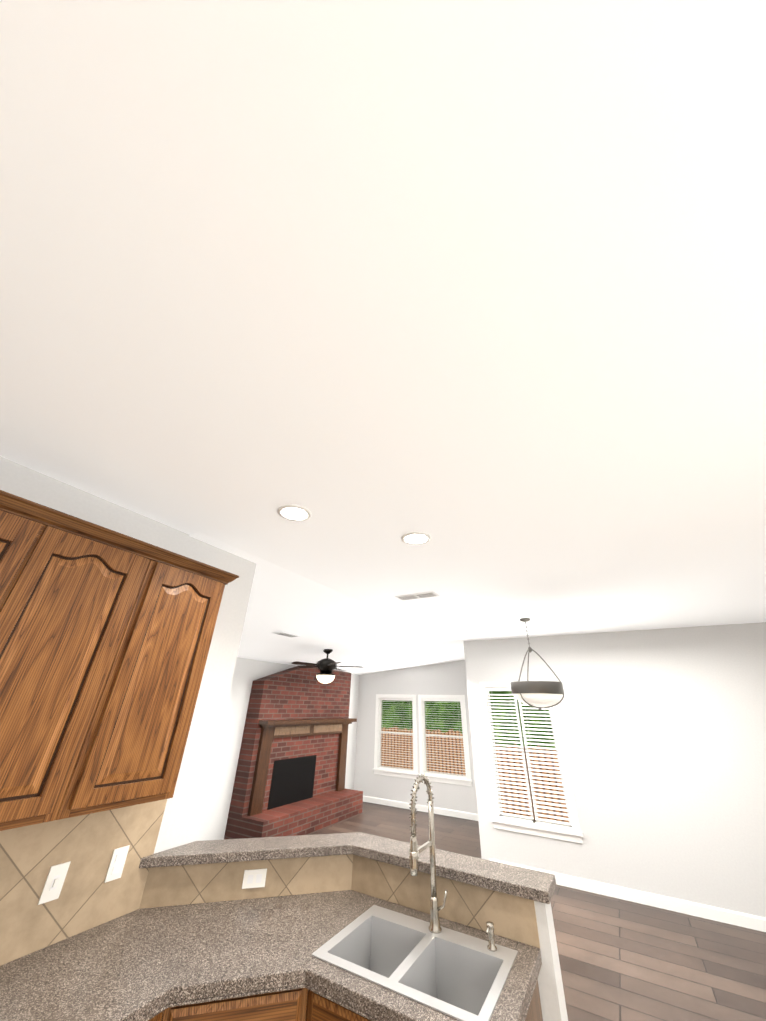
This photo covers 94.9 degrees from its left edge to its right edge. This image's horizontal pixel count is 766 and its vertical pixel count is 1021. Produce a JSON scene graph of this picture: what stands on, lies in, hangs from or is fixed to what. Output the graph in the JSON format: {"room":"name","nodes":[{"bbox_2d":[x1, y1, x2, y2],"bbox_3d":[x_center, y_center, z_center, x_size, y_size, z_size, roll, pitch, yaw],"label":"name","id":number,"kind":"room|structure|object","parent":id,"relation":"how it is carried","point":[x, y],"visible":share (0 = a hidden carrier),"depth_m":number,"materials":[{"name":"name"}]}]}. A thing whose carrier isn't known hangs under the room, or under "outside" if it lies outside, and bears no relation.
{"room":"kitchen","nodes":[
{"label":"kitchen","id":0,"kind":"room"},
{"bbox_2d":[0,456,255,853],"bbox_3d":[-1.911,0.965,0.984,0.120,2.800,3.220,-15,-33,27],"label":"wall","id":1,"kind":"structure","parent":0,"point":[183,817],"depth_m":2.14,"materials":[{"name":"grey paint"}]},
{"bbox_2d":[0,799,166,965],"bbox_3d":[-1.878,1.147,0.810,0.007,0.486,2.750,-15,-33,27],"label":"backsplash","id":2,"kind":"structure","parent":1,"relation":"attached to","point":[86,845],"depth_m":1.55,"materials":[{"name":"tile"}]},
{"bbox_2d":[38,861,70,904],"bbox_3d":[-1.396,1.585,1.497,0.014,0.115,0.070,-15,-33,27],"label":"light switch","id":3,"kind":"object","parent":2,"relation":"attached to","point":[54,882],"visible":1,"depth_m":1.49,"materials":[{"name":"white plastic"}]},
{"bbox_2d":[104,845,129,882],"bbox_3d":[-1.274,1.693,1.686,0.008,0.115,0.070,-15,-33,27],"label":"electrical outlet","id":4,"kind":"object","parent":2,"relation":"attached to","point":[116,864],"visible":1,"depth_m":1.68,"materials":[{"name":"white plastic"}]},
{"bbox_2d":[0,490,238,830],"bbox_3d":[-1.686,0.223,0.785,0.783,1.114,3.133,-15,-33,27],"label":"upper cabinet","id":5,"kind":"object","parent":1,"relation":"attached to","point":[106,634],"visible":1,"depth_m":1.52,"materials":[{"name":"brown wood"}]},
{"bbox_2d":[139,854,352,908],"bbox_3d":[-0.684,1.960,1.875,1.061,0.154,0.007,8,-30,-12],"label":"backsplash","id":6,"kind":"structure","parent":1,"relation":"attached to","point":[188,884],"depth_m":1.85,"materials":[{"name":"tile"}]},
{"bbox_2d":[242,868,266,888],"bbox_3d":[-0.682,1.956,1.868,0.115,0.070,0.008,9,-30,-12],"label":"outlet","id":7,"kind":"object","parent":6,"relation":"attached to","point":[254,878],"visible":1,"depth_m":1.87,"materials":[{"name":"white plastic"}]},
{"bbox_2d":[199,657,359,840],"bbox_3d":[-2.392,3.660,5.845,0.120,2.800,7.120,-15,-33,27],"label":"wall","id":8,"kind":"structure","parent":0,"point":[247,672],"depth_m":5.75,"materials":[{"name":"grey paint"}]},
{"bbox_2d":[189,532,464,674],"bbox_3d":[-0.761,2.691,6.565,4.100,0.435,9.000,-15,-33,27],"label":"ceiling","id":9,"kind":"structure","parent":0,"point":[318,618],"depth_m":4.88,"materials":[{"name":"white paint"}]},
{"bbox_2d":[273,632,299,637],"bbox_3d":[-1.329,1.712,4.842,0.180,0.008,0.360,-15,-33,27],"label":"air vent register","id":10,"kind":"object","parent":9,"relation":"attached to","point":[285,634],"visible":1,"depth_m":4.81,"materials":[{"name":"white metal"}]},
{"bbox_2d":[291,649,363,683],"bbox_3d":[-0.980,2.608,5.883,1.168,0.520,1.223,-15,-33,27],"label":"ceiling fan","id":11,"kind":"object","parent":9,"relation":"hanging from","point":[327,666],"visible":1,"depth_m":5.74,"materials":[{"name":"black metal"}]},
{"bbox_2d":[325,1000,370,1020],"bbox_3d":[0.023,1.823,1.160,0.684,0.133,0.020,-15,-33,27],"label":"base cabinet","id":12,"kind":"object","parent":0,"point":[334,1011],"depth_m":1.27,"materials":[{"name":"brown wood"}]},
{"bbox_2d":[0,0,765,645],"bbox_3d":[2.189,0.346,2.614,6.200,0.050,14.000,-15,-33,27],"label":"ceiling","id":13,"kind":"structure","parent":0,"point":[474,290],"depth_m":0.96,"materials":[{"name":"white paint"}]},
{"bbox_2d":[277,505,311,521],"bbox_3d":[-0.525,0.018,2.089,0.200,0.008,0.200,-15,-33,27],"label":"recessed light","id":14,"kind":"object","parent":13,"relation":"in","point":[294,513],"visible":1,"depth_m":2.08,"materials":[{"name":"white paint"}]},
{"bbox_2d":[401,532,430,544],"bbox_3d":[0.223,0.190,2.364,0.200,0.008,0.200,-15,-33,27],"label":"recessed light","id":15,"kind":"object","parent":13,"relation":"in","point":[415,538],"visible":1,"depth_m":2.36,"materials":[{"name":"white paint"}]},
{"bbox_2d":[395,591,438,600],"bbox_3d":[0.348,0.876,3.590,0.420,0.008,0.170,-15,-33,27],"label":"ceiling vent","id":16,"kind":"object","parent":13,"relation":"in","point":[417,596],"visible":1,"depth_m":3.58,"materials":[{"name":"white metal"}]},
{"bbox_2d":[510,618,563,710],"bbox_3d":[1.764,1.794,4.157,0.558,0.996,0.558,-15,-33,27],"label":"pendant light","id":17,"kind":"object","parent":13,"relation":"hanging from","point":[539,695],"visible":1,"depth_m":3.83,"materials":[{"name":"grey metal"}]},
{"bbox_2d":[354,660,477,813],"bbox_3d":[0.911,4.761,7.672,3.465,2.800,0.120,-15,-33,27],"label":"wall","id":18,"kind":"structure","parent":0,"point":[447,678],"depth_m":7.84,"materials":[{"name":"grey paint"}]},
{"bbox_2d":[372,694,471,785],"bbox_3d":[0.792,4.886,7.650,2.237,1.555,0.165,-15,-33,27],"label":"window","id":19,"kind":"structure","parent":18,"relation":"in","point":[467,781],"depth_m":7.56,"materials":[{"name":"white paint"}]},
{"bbox_2d":[378,698,413,771],"bbox_3d":[0.290,4.995,7.895,0.877,1.353,0.031,-15,-33,27],"label":"window blind","id":20,"kind":"object","parent":19,"relation":"attached to","point":[381,758],"visible":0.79,"depth_m":7.83,"materials":[{"name":"white"}]},
{"bbox_2d":[422,699,466,777],"bbox_3d":[1.264,4.740,7.392,0.900,1.353,0.031,-15,-33,27],"label":"window blind","id":21,"kind":"object","parent":19,"relation":"attached to","point":[427,753],"visible":0.85,"depth_m":7.34,"materials":[{"name":"white plastic"}]},
{"bbox_2d":[463,641,490,859],"bbox_3d":[1.937,3.902,6.082,0.120,2.800,2.220,-15,-33,27],"label":"wall","id":22,"kind":"structure","parent":0,"point":[482,821],"depth_m":5.14,"materials":[{"name":"grey paint"}]},
{"bbox_2d":[307,802,765,1020],"bbox_3d":[1.733,4.343,3.954,10.000,0.050,9.000,-15,-33,27],"label":"floor","id":23,"kind":"structure","parent":0,"point":[622,960],"depth_m":3.03,"materials":[{"name":"brown wood"}]},
{"bbox_2d":[224,667,362,838],"bbox_3d":[-1.348,4.282,6.576,0.748,2.470,2.600,-15,-33,27],"label":"fireplace","id":24,"kind":"object","parent":23,"relation":"on","point":[290,774],"visible":0.98,"depth_m":6.15,"materials":[{"name":"brick"}]},
{"bbox_2d":[534,901,567,1020],"bbox_3d":[0.272,2.355,1.601,1.084,1.070,0.130,-15,-33,27],"label":"wall","id":25,"kind":"structure","parent":0,"point":[552,997],"depth_m":1.48,"materials":[{"name":"grey paint"}]},
{"bbox_2d":[139,832,555,903],"bbox_3d":[-0.196,1.777,1.731,1.808,0.040,0.991,-15,-33,27],"label":"bar","id":26,"kind":"object","parent":25,"relation":"on","point":[534,885],"visible":1,"depth_m":1.86,"materials":[{"name":"stone"}]},
{"bbox_2d":[351,855,539,947],"bbox_3d":[0.251,1.925,1.769,0.985,0.154,0.007,-15,-33,27],"label":"backsplash","id":27,"kind":"structure","parent":25,"relation":"attached to","point":[512,917],"depth_m":1.71,"materials":[{"name":"tile"}]},
{"bbox_2d":[470,622,765,917],"bbox_3d":[3.893,2.799,4.013,5.615,2.800,0.120,-15,-33,27],"label":"wall","id":28,"kind":"structure","parent":0,"point":[664,734],"depth_m":4.24,"materials":[{"name":"grey paint"}]},
{"bbox_2d":[479,682,582,843],"bbox_3d":[1.986,3.375,4.923,1.100,1.755,0.165,-15,-33,27],"label":"window","id":29,"kind":"structure","parent":28,"relation":"in","point":[575,834],"depth_m":4.72,"materials":[{"name":"white paint"}]},
{"bbox_2d":[486,688,571,828],"bbox_3d":[1.976,3.355,4.914,0.878,1.553,0.029,-15,-33,27],"label":"window blind","id":30,"kind":"object","parent":29,"relation":"attached to","point":[532,785],"visible":0.83,"depth_m":4.82,"materials":[{"name":"white plastic"}]},
{"bbox_2d":[363,795,765,931],"bbox_3d":[1.709,3.867,3.254,9.200,0.100,6.486,-15,-33,27],"label":"baseboard","id":31,"kind":"structure","parent":28,"relation":"attached to","point":[749,921],"depth_m":3.85,"materials":[{"name":"white paint"}]},
{"bbox_3d":[0.265,1.137,-1.738,6.000,0.050,6.220,-15,-33,27],"label":"floor","id":32,"kind":"structure","parent":0,"visible":0},
{"bbox_2d":[149,998,236,1020],"bbox_3d":[-0.850,2.267,1.293,0.419,0.874,0.407,-15,-33,27],"label":"base cabinet","id":33,"kind":"object","parent":32,"relation":"on","point":[212,1010],"depth_m":1.26,"materials":[{"name":"brown wood"}]},
{"bbox_2d":[0,891,371,1020],"bbox_3d":[-0.977,1.686,1.187,0.983,0.048,2.313,-15,-33,27],"label":"countertop","id":34,"kind":"structure","parent":33,"relation":"on","point":[145,964],"depth_m":1.38,"materials":[{"name":"stone"}]},
{"bbox_2d":[311,905,517,1020],"bbox_3d":[0.136,1.915,1.411,0.710,0.190,0.490,-15,-33,27],"label":"sink","id":35,"kind":"object","parent":34,"relation":"in","point":[459,976],"visible":0.62,"depth_m":1.48,"materials":[{"name":"white ceramic"}]},
{"bbox_2d":[486,921,496,951],"bbox_3d":[0.455,1.817,1.496,0.040,0.078,0.076,-15,-33,27],"label":"soap dispenser","id":36,"kind":"object","parent":35,"relation":"on","point":[491,946],"visible":1,"depth_m":1.50,"materials":[{"name":"silver metal"}]},
{"bbox_2d":[340,890,541,968],"bbox_3d":[0.236,1.990,1.677,0.960,0.048,0.103,-15,-33,27],"label":"countertop","id":37,"kind":"structure","parent":33,"relation":"on","point":[528,949],"depth_m":1.66,"materials":[{"name":"stone"}]},
{"bbox_2d":[409,773,447,933],"bbox_3d":[0.212,1.613,1.665,0.101,0.588,0.262,-15,-33,27],"label":"faucet","id":38,"kind":"object","parent":37,"relation":"on","point":[415,851],"visible":1,"depth_m":1.66,"materials":[{"name":"silver metal"}]},
{"bbox_2d":[490,946,539,1020],"bbox_3d":[0.468,1.767,1.266,0.090,0.048,0.420,-15,-33,27],"label":"countertop","id":39,"kind":"structure","parent":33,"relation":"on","point":[513,1003],"depth_m":1.29,"materials":[{"name":"stone"}]},
{"bbox_2d":[237,988,328,1020],"bbox_3d":[-0.346,2.327,1.377,0.493,0.874,0.419,-15,-33,27],"label":"base cabinet","id":40,"kind":"object","parent":32,"relation":"on","point":[288,1005],"depth_m":1.31,"materials":[{"name":"brown wood"}]},
{"bbox_2d":[217,1008,264,1020],"bbox_3d":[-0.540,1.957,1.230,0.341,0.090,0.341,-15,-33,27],"label":"door","id":41,"kind":"structure","parent":40,"relation":"on","point":[238,1014],"depth_m":1.28,"materials":[{"name":"brown wood"}]},
{"label":"outside","id":42,"kind":"structure","parent":0,"visible":0},
{"bbox_2d":[381,700,465,775],"bbox_3d":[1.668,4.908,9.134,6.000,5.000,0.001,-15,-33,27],"label":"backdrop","id":43,"kind":"structure","parent":42,"point":[393,708],"depth_m":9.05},
{"bbox_2d":[489,691,568,821],"bbox_3d":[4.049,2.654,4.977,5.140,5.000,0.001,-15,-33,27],"label":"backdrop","id":44,"kind":"structure","parent":42,"point":[500,692],"depth_m":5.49,"materials":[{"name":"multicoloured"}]}
]}

